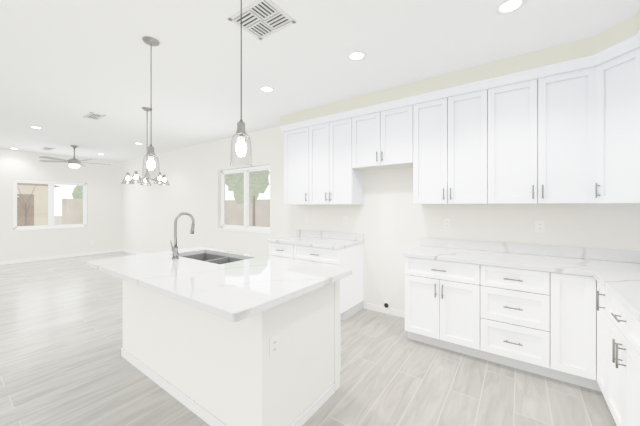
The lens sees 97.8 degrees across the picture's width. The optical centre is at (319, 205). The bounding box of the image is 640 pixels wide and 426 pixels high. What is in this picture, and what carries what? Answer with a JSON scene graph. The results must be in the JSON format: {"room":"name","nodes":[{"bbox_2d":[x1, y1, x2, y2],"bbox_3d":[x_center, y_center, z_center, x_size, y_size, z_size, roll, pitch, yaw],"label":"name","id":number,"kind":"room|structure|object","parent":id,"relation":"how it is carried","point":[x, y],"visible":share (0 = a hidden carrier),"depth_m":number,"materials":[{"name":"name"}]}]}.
{"room":"kitchen","nodes":[
{"label":"kitchen","id":0,"kind":"room"},
{"bbox_2d":[0,149,121,261],"bbox_3d":[-7.964,0.020,6.115,0.150,2.740,6.200,0,0,36],"label":"wall","id":1,"kind":"structure","parent":0,"point":[103,230],"depth_m":7.49,"materials":[{"name":"white paint"}]},
{"bbox_2d":[13,179,87,230],"bbox_3d":[-7.055,-0.022,7.365,0.165,1.255,1.430,0,0,36],"label":"window","id":2,"kind":"structure","parent":1,"relation":"in","point":[51,202],"depth_m":7.34,"materials":[{"name":"white plastic"}]},
{"bbox_2d":[0,249,120,264],"bbox_3d":[-7.894,1.351,6.072,0.014,0.078,6.150,0,0,36],"label":"baseboard","id":3,"kind":"structure","parent":1,"relation":"attached to","point":[115,250],"depth_m":7.37,"materials":[{"name":"white wood"}]},
{"bbox_2d":[0,251,616,425],"bbox_3d":[-3.429,1.440,2.873,11.300,0.100,6.500,0,0,36],"label":"floor","id":4,"kind":"structure","parent":0,"point":[63,362],"depth_m":2.25,"materials":[{"name":"grey wood"}]},
{"bbox_2d":[121,280,339,425],"bbox_3d":[-0.829,0.953,2.391,1.894,0.874,0.866,0,0,36],"label":"kitchen island","id":5,"kind":"object","parent":4,"relation":"on","point":[214,337],"depth_m":1.81,"materials":[{"name":"white paint"}]},
{"bbox_2d":[86,248,351,323],"bbox_3d":[-0.888,0.495,2.248,2.020,0.040,1.060,0,0,36],"label":"island countertop","id":6,"kind":"structure","parent":5,"relation":"on","point":[237,290],"depth_m":1.85,"materials":[{"name":"white stone"}]},
{"bbox_2d":[170,212,194,259],"bbox_3d":[-1.276,0.266,2.595,0.095,0.416,0.212,0,0,36],"label":"faucet","id":7,"kind":"object","parent":6,"relation":"on","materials":[{"name":"silver metal"}]},
{"bbox_2d":[190,252,241,263],"bbox_3d":[-1.035,0.620,2.661,0.844,0.234,0.404,0,0,36],"label":"sink","id":8,"kind":"object","parent":6,"relation":"in","point":[214,256],"depth_m":2.93,"materials":[{"name":"grey metal"}]},
{"bbox_2d":[267,241,294,260],"bbox_3d":[-0.341,0.952,4.097,0.518,0.875,0.608,0,0,36],"label":"base cabinet","id":9,"kind":"object","parent":4,"relation":"on","point":[287,252],"depth_m":3.86,"materials":[{"name":"white wood"}]},
{"bbox_2d":[295,245,362,272],"bbox_3d":[0.095,0.952,3.785,0.788,0.875,0.608,0,0,36],"label":"base cabinet","id":10,"kind":"object","parent":4,"relation":"on","point":[351,257],"depth_m":3.52,"materials":[{"name":"white wood"}]},
{"bbox_2d":[267,237,362,248],"bbox_3d":[-0.077,0.494,3.893,1.205,0.040,0.633,0,0,36],"label":"countertop","id":11,"kind":"structure","parent":10,"relation":"on","point":[315,242],"depth_m":3.73,"materials":[{"name":"white stone"}]},
{"bbox_2d":[340,245,639,425],"bbox_3d":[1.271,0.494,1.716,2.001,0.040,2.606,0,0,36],"label":"base cabinets","id":12,"kind":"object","parent":4,"relation":"on","point":[573,320],"depth_m":2.28,"materials":[{"name":"white wood"}]},
{"bbox_2d":[0,0,639,161],"bbox_3d":[-3.429,-1.400,2.873,11.300,0.100,6.500,0,0,36],"label":"ceiling","id":13,"kind":"structure","parent":0,"point":[66,66],"depth_m":2.54,"materials":[{"name":"white paint"}]},
{"bbox_2d":[41,147,54,149],"bbox_3d":[-6.391,-1.345,6.552,0.400,0.008,0.180,0,0,36],"label":"ceiling vent","id":14,"kind":"object","parent":13,"relation":"in","point":[46,148],"visible":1,"depth_m":6.51,"materials":[{"name":"white metal"}]},
{"bbox_2d":[39,145,109,167],"bbox_3d":[-5.468,-1.095,6.253,1.269,0.510,1.272,0,0,36],"label":"ceiling fan","id":15,"kind":"object","parent":13,"relation":"hanging from","point":[74,163],"visible":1,"depth_m":6.17,"materials":[{"name":"silver metal"}]},
{"bbox_2d":[83,112,105,119],"bbox_3d":[-3.385,-1.345,4.181,0.350,0.008,0.180,0,0,36],"label":"ceiling vent","id":16,"kind":"object","parent":13,"relation":"in","point":[92,115],"visible":1,"depth_m":4.18,"materials":[{"name":"white metal"}]},
{"bbox_2d":[121,107,169,185],"bbox_3d":[-2.384,-0.827,3.885,0.587,1.047,0.568,0,0,36],"label":"dining chandelier","id":17,"kind":"object","parent":13,"relation":"hanging from","point":[128,176],"visible":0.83,"depth_m":3.82,"materials":[{"name":"white glass"}]},
{"bbox_2d":[142,36,159,177],"bbox_3d":[-1.381,-0.791,2.281,0.128,1.118,0.128,0,0,36],"label":"pendant light","id":18,"kind":"object","parent":13,"relation":"hanging from","point":[150,41],"visible":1,"depth_m":2.26,"materials":[{"name":"clear glass"}]},
{"bbox_2d":[230,0,252,167],"bbox_3d":[-0.458,-0.791,1.621,0.128,1.118,0.128,0,0,36],"label":"pendant light","id":19,"kind":"object","parent":13,"relation":"hanging from","point":[240,146],"visible":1,"depth_m":1.61,"materials":[{"name":"clear glass"}]},
{"bbox_2d":[227,0,295,39],"bbox_3d":[-0.418,-1.345,2.020,0.380,0.008,0.315,0,0,36],"label":"ceiling vent","id":20,"kind":"object","parent":13,"relation":"in","point":[262,19],"visible":0.96,"depth_m":2.01,"materials":[{"name":"white metal"}]},
{"bbox_2d":[259,86,273,91],"bbox_3d":[-0.612,-1.347,3.219,0.170,0.006,0.170,0,0,36],"label":"recessed light","id":21,"kind":"object","parent":13,"relation":"in","point":[266,88],"visible":1,"depth_m":3.21,"materials":[{"name":"white plastic"}]},
{"bbox_2d":[347,51,365,60],"bbox_3d":[0.330,-1.347,2.508,0.170,0.006,0.170,0,0,36],"label":"recessed light","id":22,"kind":"object","parent":13,"relation":"in","point":[356,55],"visible":1,"depth_m":2.50,"materials":[{"name":"white plastic"}]},
{"bbox_2d":[495,0,525,14],"bbox_3d":[1.281,-1.347,1.877,0.170,0.006,0.170,0,0,36],"label":"recessed light","id":23,"kind":"object","parent":13,"relation":"in","point":[506,7],"visible":1,"depth_m":1.89,"materials":[{"name":"white plastic"}]},
{"bbox_2d":[122,126,639,310],"bbox_3d":[-1.582,0.020,5.455,11.300,2.740,0.150,0,0,36],"label":"wall","id":24,"kind":"structure","parent":0,"point":[390,221],"depth_m":3.81,"materials":[{"name":"white paint"}]},
{"bbox_2d":[121,249,143,254],"bbox_3d":[-3.248,1.351,6.546,7.020,0.078,0.014,0,0,36],"label":"baseboard","id":25,"kind":"structure","parent":24,"relation":"attached to","point":[124,250],"depth_m":8.15,"materials":[{"name":"white wood"}]},
{"bbox_2d":[217,165,269,233],"bbox_3d":[-1.447,-0.122,5.343,1.510,1.215,0.165,0,0,36],"label":"kitchen window","id":26,"kind":"structure","parent":24,"relation":"in","point":[247,206],"depth_m":5.37,"materials":[{"name":"white plastic"}]},
{"bbox_2d":[284,126,311,204],"bbox_3d":[-0.234,-0.573,4.192,0.533,1.105,0.328,0,0,36],"label":"upper cabinet","id":27,"kind":"object","parent":24,"relation":"attached to","point":[298,140],"depth_m":4.07,"materials":[{"name":"white wood"}]},
{"bbox_2d":[312,114,367,204],"bbox_3d":[0.217,-0.573,3.870,0.806,1.105,0.328,0,0,36],"label":"upper cabinet","id":28,"kind":"object","parent":24,"relation":"attached to","point":[334,181],"depth_m":3.71,"materials":[{"name":"white wood"}]},
{"bbox_2d":[344,216,347,223],"bbox_3d":[0.365,0.200,3.965,0.070,0.114,0.008,0,0,36],"label":"electrical outlet","id":29,"kind":"object","parent":24,"relation":"attached to","point":[345,219],"visible":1,"depth_m":3.96,"materials":[{"name":"white plastic"}]},
{"bbox_2d":[352,106,403,169],"bbox_3d":[0.810,-0.803,3.446,0.770,0.645,0.328,0,0,36],"label":"upper cabinet","id":30,"kind":"object","parent":24,"relation":"attached to","point":[377,135],"depth_m":3.33,"materials":[{"name":"white wood"}]},
{"bbox_2d":[363,302,404,317],"bbox_3d":[0.904,1.351,3.576,0.760,0.078,0.014,0,0,36],"label":"baseboard","id":31,"kind":"structure","parent":24,"relation":"attached to","point":[390,311],"depth_m":3.62,"materials":[{"name":"white wood"}]},
{"bbox_2d":[384,300,388,307],"bbox_3d":[0.859,1.285,3.607,0.070,0.114,0.016,0,0,36],"label":"electrical outlet","id":32,"kind":"object","parent":24,"relation":"attached to","point":[386,304],"visible":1,"depth_m":3.60,"materials":[{"name":"white plastic"}]},
{"bbox_2d":[444,218,450,228],"bbox_3d":[1.455,0.200,3.186,0.070,0.114,0.008,0,0,36],"label":"electrical outlet","id":33,"kind":"object","parent":24,"relation":"attached to","point":[447,223],"visible":1,"depth_m":3.18,"materials":[{"name":"white plastic"}]},
{"bbox_2d":[404,86,495,204],"bbox_3d":[1.412,-0.573,3.015,0.826,1.105,0.328,0,0,36],"label":"upper cabinet","id":34,"kind":"object","parent":24,"relation":"attached to","point":[450,140],"depth_m":2.85,"materials":[{"name":"white wood"}]},
{"bbox_2d":[295,229,639,264],"bbox_3d":[1.224,0.425,3.340,3.966,0.099,0.018,0,0,36],"label":"backsplash","id":35,"kind":"structure","parent":24,"relation":"attached to","point":[496,247],"depth_m":2.80,"materials":[{"name":"white stone"}]},
{"bbox_2d":[496,78,527,203],"bbox_3d":[1.856,-0.573,2.698,0.496,1.105,0.328,0,0,36],"label":"upper cabinet","id":36,"kind":"object","parent":24,"relation":"attached to","point":[511,97],"depth_m":2.57,"materials":[{"name":"white wood"}]},
{"bbox_2d":[535,221,543,232],"bbox_3d":[2.130,0.200,2.703,0.070,0.114,0.008,0,0,36],"label":"electrical outlet","id":37,"kind":"object","parent":24,"relation":"attached to","point":[539,226],"visible":1,"depth_m":2.70,"materials":[{"name":"white plastic"}]},
{"bbox_2d":[528,62,587,203],"bbox_3d":[2.148,-0.573,2.468,0.478,1.105,0.362,0,0,36],"label":"upper cabinet","id":38,"kind":"object","parent":24,"relation":"attached to","point":[566,132],"depth_m":2.38,"materials":[{"name":"white wood"}]},
{"bbox_2d":[588,34,639,203],"bbox_3d":[2.435,-0.590,2.126,0.584,1.139,0.584,0,0,36],"label":"upper cabinet","id":39,"kind":"object","parent":24,"relation":"attached to","point":[611,71],"depth_m":2.14,"materials":[{"name":"white wood"}]},
{"bbox_2d":[636,38,639,203],"bbox_3d":[2.163,-0.573,1.555,0.362,1.105,0.858,0,0,36],"label":"upper cabinet","id":40,"kind":"object","parent":24,"relation":"attached to","point":[637,39],"depth_m":1.98,"materials":[{"name":"white wood"}]},
{"bbox_2d":[280,8,639,125],"bbox_3d":[0.473,-1.276,2.295,3.980,0.148,2.600,0,0,36],"label":"soffit","id":41,"kind":"structure","parent":0,"point":[626,29],"depth_m":2.62,"materials":[{"name":"beige paint"}]},
{"label":"outside","id":42,"kind":"structure","parent":0,"visible":0},
{"bbox_2d":[54,216,61,224],"bbox_3d":[-3.536,1.640,19.054,90.000,0.200,100.000,0,0,36],"label":"yard","id":43,"kind":"structure","parent":42,"point":[57,218],"depth_m":29.63,"materials":[{"name":"beige"}]},
{"bbox_2d":[17,183,61,225],"bbox_3d":[-22.996,-0.435,13.762,9.300,4.050,13.550,0,0,36],"label":"house","id":44,"kind":"structure","parent":43,"relation":"on","point":[28,187],"depth_m":15.56,"materials":[{"name":"beige paint"}]},
{"bbox_2d":[17,170,269,225],"bbox_3d":[-5.526,-0.932,14.870,18.266,5.044,13.989,0,0,36],"label":"trees","id":45,"kind":"object","parent":43,"relation":"on","point":[79,190],"depth_m":12.34,"materials":[{"name":"green plant"}]},
{"bbox_2d":[62,199,269,226],"bbox_3d":[-6.358,0.615,13.389,52.000,1.950,6.900,0,0,36],"label":"fence","id":46,"kind":"object","parent":43,"relation":"on","point":[69,214],"depth_m":14.92,"materials":[{"name":"beige"}]}
]}

